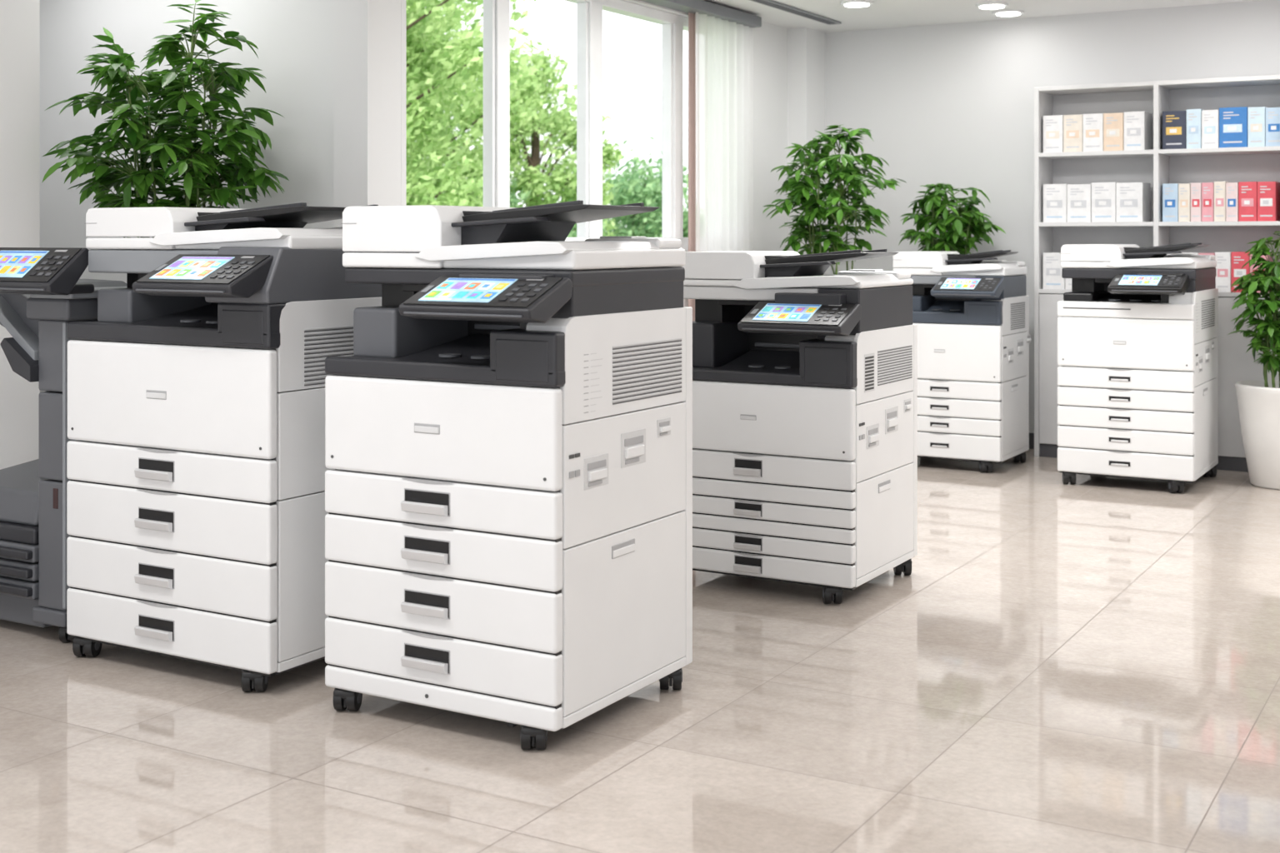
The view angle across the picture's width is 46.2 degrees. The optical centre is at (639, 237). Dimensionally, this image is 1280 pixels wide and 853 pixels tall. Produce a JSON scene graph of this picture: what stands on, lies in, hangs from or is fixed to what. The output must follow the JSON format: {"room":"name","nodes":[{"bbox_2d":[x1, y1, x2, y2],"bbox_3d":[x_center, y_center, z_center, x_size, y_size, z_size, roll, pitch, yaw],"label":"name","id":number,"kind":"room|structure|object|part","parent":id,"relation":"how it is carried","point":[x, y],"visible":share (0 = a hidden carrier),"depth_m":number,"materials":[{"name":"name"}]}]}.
{"room":"print shop","nodes":[
{"label":"print shop","id":0,"kind":"room"},
{"bbox_2d":[0,0,39,469],"bbox_3d":[-3.638,-0.025,3.041,0.150,2.450,5.580,0,0,30],"label":"wall","id":1,"kind":"structure","parent":0,"point":[19,19],"depth_m":5.33,"materials":[{"name":"white paint"}]},
{"bbox_2d":[40,0,333,392],"bbox_3d":[-2.026,-0.025,6.483,2.160,2.450,0.150,0,0,30],"label":"wall","id":2,"kind":"structure","parent":0,"point":[293,39],"depth_m":6.26,"materials":[{"name":"white paint"}]},
{"bbox_2d":[333,0,401,227],"bbox_3d":[-1.058,-0.025,5.830,0.170,2.450,0.200,0,0,30],"label":"pillar","id":3,"kind":"structure","parent":2,"relation":"attached to","point":[367,33],"depth_m":5.76,"materials":[{"name":"white paint"}]},
{"bbox_2d":[401,0,787,306],"bbox_3d":[0.010,-0.025,7.569,0.320,2.450,3.879,0,0,30],"label":"wall window","id":4,"kind":"structure","parent":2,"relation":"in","point":[769,41],"depth_m":7.70,"materials":[{"name":"white plastic"}]},
{"bbox_3d":[-0.258,-0.550,7.187,0.083,1.240,2.890,0,0,30],"label":"frame","id":5,"kind":"part","parent":4,"relation":"part of","materials":[{"name":"white plastic"}]},
{"bbox_2d":[688,12,695,321],"bbox_3d":[0.273,-0.008,7.870,0.025,2.336,0.085,0,0,30],"label":"drape","id":6,"kind":"object","parent":4,"relation":"hanging from","point":[692,17],"visible":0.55,"depth_m":7.86,"materials":[{"name":"brown fabric"}]},
{"bbox_3d":[-0.118,-1.206,7.151,0.119,0.057,2.970,0,0,30],"label":"curtain rail","id":7,"kind":"part","parent":4,"relation":"part of","materials":[{"name":"grey metal"}]},
{"bbox_2d":[695,11,753,251],"bbox_3d":[0.458,-0.008,8.118,0.038,2.336,0.680,0,0,30],"label":"sheer curtain","id":8,"kind":"object","parent":4,"relation":"hanging from","point":[724,48],"visible":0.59,"depth_m":8.11,"materials":[{"name":"white fabric"}]},
{"bbox_2d":[0,449,1279,852],"bbox_3d":[0.499,1.250,3.530,9.500,0.100,10.600,0,0,30],"label":"floor","id":9,"kind":"structure","parent":0,"point":[1092,665],"depth_m":3.63,"materials":[{"name":"beige tile"}]},
{"bbox_2d":[0,247,126,642],"bbox_3d":[-1.810,0.615,4.711,0.710,1.170,0.672,0,0,30],"label":"office copier","id":10,"kind":"object","parent":9,"relation":"on","point":[42,290],"visible":0.44,"depth_m":4.45,"materials":[{"name":"grey plastic"}]},
{"bbox_3d":[-1.809,0.098,4.407,0.400,0.136,0.149,0,0,30],"label":"control panel","id":11,"kind":"part","parent":10,"relation":"part of","materials":[{"name":"grey plastic"}]},
{"bbox_3d":[-1.782,0.291,4.690,0.580,0.418,0.600,0,0,30],"label":"feeder arm","id":12,"kind":"part","parent":10,"relation":"part of","materials":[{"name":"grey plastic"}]},
{"bbox_2d":[42,0,289,237],"bbox_3d":[-1.760,0.143,5.654,0.880,2.113,0.901,0,0,30],"label":"potted plant","id":13,"kind":"object","parent":9,"relation":"on","point":[196,162],"visible":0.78,"depth_m":5.59,"materials":[{"name":"green plant"}]},
{"bbox_2d":[66,202,388,692],"bbox_3d":[-1.161,0.553,4.326,0.793,1.295,0.792,0,0,30],"label":"office copier","id":14,"kind":"object","parent":9,"relation":"on","point":[196,467],"visible":0.8,"depth_m":4.05,"materials":[{"name":"white plastic"}]},
{"bbox_3d":[-1.294,0.435,4.104,0.788,0.285,0.038,0,0,30],"label":"door","id":15,"kind":"part","parent":14,"relation":"part of","materials":[{"name":"white plastic"}]},
{"bbox_3d":[-1.150,0.101,3.967,0.360,0.110,0.184,0,0,30],"label":"control panel","id":16,"kind":"part","parent":14,"relation":"part of","materials":[{"name":"grey plastic"}]},
{"bbox_2d":[184,202,378,230],"bbox_3d":[-1.028,-0.052,4.287,0.497,0.085,0.395,0,0,30],"label":"document tray","id":17,"kind":"object","parent":14,"relation":"on","point":[293,217],"depth_m":4.20,"materials":[{"name":"black plastic"}]},
{"bbox_2d":[325,200,692,749],"bbox_3d":[-0.357,0.555,3.855,0.714,1.290,0.787,0,0,30],"label":"office copier","id":18,"kind":"object","parent":9,"relation":"on","point":[508,434],"visible":1,"depth_m":3.66,"materials":[{"name":"white plastic"}]},
{"bbox_3d":[-0.490,0.468,3.637,0.705,0.237,0.038,0,0,30],"label":"door","id":19,"kind":"part","parent":18,"relation":"part of","materials":[{"name":"white plastic"}]},
{"bbox_3d":[-0.363,0.143,3.510,0.375,0.101,0.184,0,0,30],"label":"control panel","id":20,"kind":"part","parent":18,"relation":"part of","materials":[{"name":"grey plastic"}]},
{"bbox_2d":[451,200,659,244],"bbox_3d":[-0.238,-0.032,3.825,0.447,0.115,0.390,0,0,30],"label":"document tray","id":21,"kind":"object","parent":18,"relation":"on","point":[553,222],"depth_m":3.75,"materials":[{"name":"black plastic"}]},
{"bbox_2d":[681,249,917,604],"bbox_3d":[0.508,0.620,5.229,0.714,1.160,0.732,0,0,30],"label":"office copier","id":22,"kind":"object","parent":9,"relation":"on","point":[805,379],"visible":0.8,"depth_m":5.03,"materials":[{"name":"white plastic"}]},
{"bbox_3d":[0.390,0.608,5.034,0.705,0.233,0.038,0,0,30],"label":"door","id":23,"kind":"part","parent":22,"relation":"part of","materials":[{"name":"white plastic"}]},
{"bbox_3d":[0.520,0.266,4.905,0.365,0.100,0.184,0,0,30],"label":"control panel","id":24,"kind":"part","parent":22,"relation":"part of","materials":[{"name":"grey plastic"}]},
{"bbox_2d":[760,249,898,277],"bbox_3d":[0.627,0.091,5.198,0.447,0.102,0.335,0,0,30],"label":"document tray","id":25,"kind":"object","parent":22,"relation":"on","point":[777,263],"depth_m":5.14,"materials":[{"name":"black plastic"}]},
{"bbox_2d":[762,125,905,274],"bbox_3d":[1.041,0.293,8.197,0.766,1.814,0.799,0,0,30],"label":"potted plant","id":26,"kind":"object","parent":9,"relation":"on","point":[846,171],"visible":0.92,"depth_m":8.13,"materials":[{"name":"green plant"}]},
{"bbox_2d":[898,183,1005,254],"bbox_3d":[1.707,0.446,8.411,0.563,1.507,0.562,0,0,-19],"label":"potted plant","id":27,"kind":"object","parent":9,"relation":"on","point":[934,210],"visible":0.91,"depth_m":8.33,"materials":[{"name":"green plant"}]},
{"bbox_2d":[892,250,1030,472],"bbox_3d":[1.670,0.633,7.910,0.609,1.135,0.662,0,0,30],"label":"office copier","id":28,"kind":"object","parent":9,"relation":"on","point":[971,314],"visible":0.92,"depth_m":7.72,"materials":[{"name":"white plastic"}]},
{"bbox_3d":[1.569,0.591,7.745,0.600,0.288,0.038,0,0,30],"label":"door","id":29,"kind":"part","parent":28,"relation":"part of","materials":[{"name":"white plastic"}]},
{"bbox_3d":[1.667,0.256,7.635,0.335,0.100,0.184,0,0,30],"label":"control panel","id":30,"kind":"part","parent":28,"relation":"part of","materials":[{"name":"plastic"}]},
{"bbox_2d":[945,250,1018,264],"bbox_3d":[1.767,0.108,7.881,0.383,0.085,0.245,0,0,30],"label":"document tray","id":31,"kind":"object","parent":28,"relation":"on","point":[951,257],"depth_m":7.83,"materials":[{"name":"black plastic"}]},
{"bbox_2d":[1057,242,1218,493],"bbox_3d":[2.440,0.613,7.362,0.641,1.175,0.792,0,0,30],"label":"office copier","id":32,"kind":"object","parent":9,"relation":"on","point":[1137,327],"visible":1,"depth_m":7.14,"materials":[{"name":"white plastic"}]},
{"bbox_3d":[2.306,0.505,7.141,0.632,0.238,0.038,0,0,30],"label":"door","id":33,"kind":"part","parent":32,"relation":"part of","materials":[{"name":"white plastic"}]},
{"bbox_3d":[2.385,0.221,7.042,0.335,0.091,0.184,0,0,30],"label":"control panel","id":34,"kind":"part","parent":32,"relation":"part of","materials":[{"name":"black plastic"}]},
{"bbox_2d":[1122,242,1210,259],"bbox_3d":[2.546,0.068,7.338,0.402,0.085,0.395,0,0,30],"label":"document tray","id":35,"kind":"object","parent":32,"relation":"on","point":[1129,251],"depth_m":7.24,"materials":[{"name":"black plastic"}]},
{"bbox_2d":[1034,75,1279,472],"bbox_3d":[3.600,0.189,7.533,3.175,2.022,0.315,0,0,30],"label":"display shelf","id":36,"kind":"object","parent":9,"relation":"on","point":[1143,164],"visible":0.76,"depth_m":8.01,"materials":[{"name":"white wood"}]},
{"bbox_2d":[1227,230,1279,489],"bbox_3d":[3.147,0.583,7.252,0.570,1.234,0.563,0,0,30],"label":"potted plant","id":37,"kind":"object","parent":9,"relation":"on","point":[1258,402],"visible":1,"depth_m":7.18,"materials":[{"name":"green plant"}]},
{"bbox_3d":[3.104,0.955,7.244,0.430,0.490,0.430,0,0,30],"label":"pot","id":38,"kind":"part","parent":37,"relation":"part of","materials":[{"name":"ceramic"}]},
{"bbox_2d":[704,0,1259,32],"bbox_3d":[0.499,-1.300,3.530,9.500,0.100,10.600,0,0,30],"label":"ceiling","id":39,"kind":"structure","parent":0,"point":[882,13],"depth_m":8.26,"materials":[{"name":"paint"}]},
{"bbox_2d":[750,0,841,24],"bbox_3d":[0.655,-1.242,7.899,0.080,0.015,1.900,0,0,30],"label":"ceiling air slot","id":40,"kind":"object","parent":39,"relation":"in","point":[772,3],"depth_m":8.22,"materials":[{"name":"grey metal"}]},
{"bbox_2d":[840,0,873,7],"bbox_3d":[1.153,-1.242,7.978,0.170,0.017,0.170,0,0,30],"label":"recessed light","id":41,"kind":"object","parent":39,"relation":"in","point":[851,3],"visible":1,"depth_m":7.94,"materials":[{"name":"white plastic"}]},
{"bbox_2d":[975,1,1008,9],"bbox_3d":[1.888,-1.242,8.047,0.170,0.017,0.170,0,0,30],"label":"recessed light","id":42,"kind":"object","parent":39,"relation":"in","point":[992,5],"visible":1,"depth_m":8.00,"materials":[{"name":"white plastic"}]},
{"bbox_2d":[992,9,1024,16],"bbox_3d":[2.039,-1.242,8.306,0.170,0.017,0.170,0,0,30],"label":"recessed light","id":43,"kind":"object","parent":39,"relation":"in","point":[1007,12],"visible":1,"depth_m":8.27,"materials":[{"name":"white plastic"}]},
{"bbox_2d":[825,0,1279,433],"bbox_3d":[4.063,-0.025,7.517,7.370,2.450,0.120,0,0,30],"label":"wall","id":44,"kind":"structure","parent":0,"point":[952,104],"depth_m":8.64,"materials":[{"name":"white paint"}]},
{"bbox_2d":[787,27,824,274],"bbox_3d":[1.006,-0.025,9.072,0.124,2.450,0.280,0,0,30],"label":"wall","id":45,"kind":"structure","parent":44,"relation":"attached to","point":[806,46],"depth_m":8.97,"materials":[{"name":"white paint"}]},
{"bbox_2d":[1029,432,1034,449],"bbox_3d":[4.136,1.155,7.395,6.720,0.089,0.014,0,0,30],"label":"baseboard","id":46,"kind":"structure","parent":44,"relation":"attached to","point":[1031,435],"depth_m":8.51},
{"label":"outside","id":47,"kind":"structure","parent":0,"visible":0},
{"bbox_3d":[-3.506,1.810,27.993,25.700,0.020,35.200,0,0,30],"label":"lawn","id":48,"kind":"structure","parent":47,"visible":0},
{"bbox_2d":[406,0,536,206],"bbox_3d":[-2.901,-0.885,13.677,3.854,5.347,3.811,0,0,-17],"label":"tree","id":49,"kind":"object","parent":48,"relation":"on","point":[433,57],"visible":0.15,"depth_m":13.23,"materials":[{"name":"green plant"}]},
{"bbox_2d":[406,0,550,206],"bbox_3d":[-2.739,-0.844,16.647,3.492,5.264,2.806,0,0,30],"label":"tree","id":50,"kind":"object","parent":48,"relation":"on","point":[522,112],"visible":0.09,"depth_m":16.08,"materials":[{"name":"green plant"}]},
{"bbox_2d":[450,179,606,237],"bbox_3d":[-1.473,0.529,16.345,2.892,2.518,2.636,0,0,30],"label":"bush","id":51,"kind":"object","parent":48,"relation":"on","point":[523,196],"visible":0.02,"depth_m":16.88,"materials":[{"name":"green plant"}]},
{"bbox_2d":[437,35,623,236],"bbox_3d":[-1.199,-0.305,18.430,2.308,4.185,2.732,0,0,30],"label":"tree","id":52,"kind":"object","parent":48,"relation":"on","point":[563,183],"visible":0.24,"depth_m":17.94,"materials":[{"name":"green plant"}]},
{"bbox_2d":[602,136,688,236],"bbox_3d":[0.206,0.207,20.842,2.944,3.161,3.430,0,0,-13],"label":"tree","id":53,"kind":"object","parent":48,"relation":"on","point":[628,190],"visible":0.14,"depth_m":20.16,"materials":[{"name":"green plant"}]},
{"bbox_2d":[602,202,688,237],"bbox_3d":[0.225,0.613,19.950,1.973,2.349,2.055,0,0,30],"label":"bush","id":54,"kind":"object","parent":48,"relation":"on","point":[643,228],"visible":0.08,"depth_m":19.77,"materials":[{"name":"green plant"}]}
]}

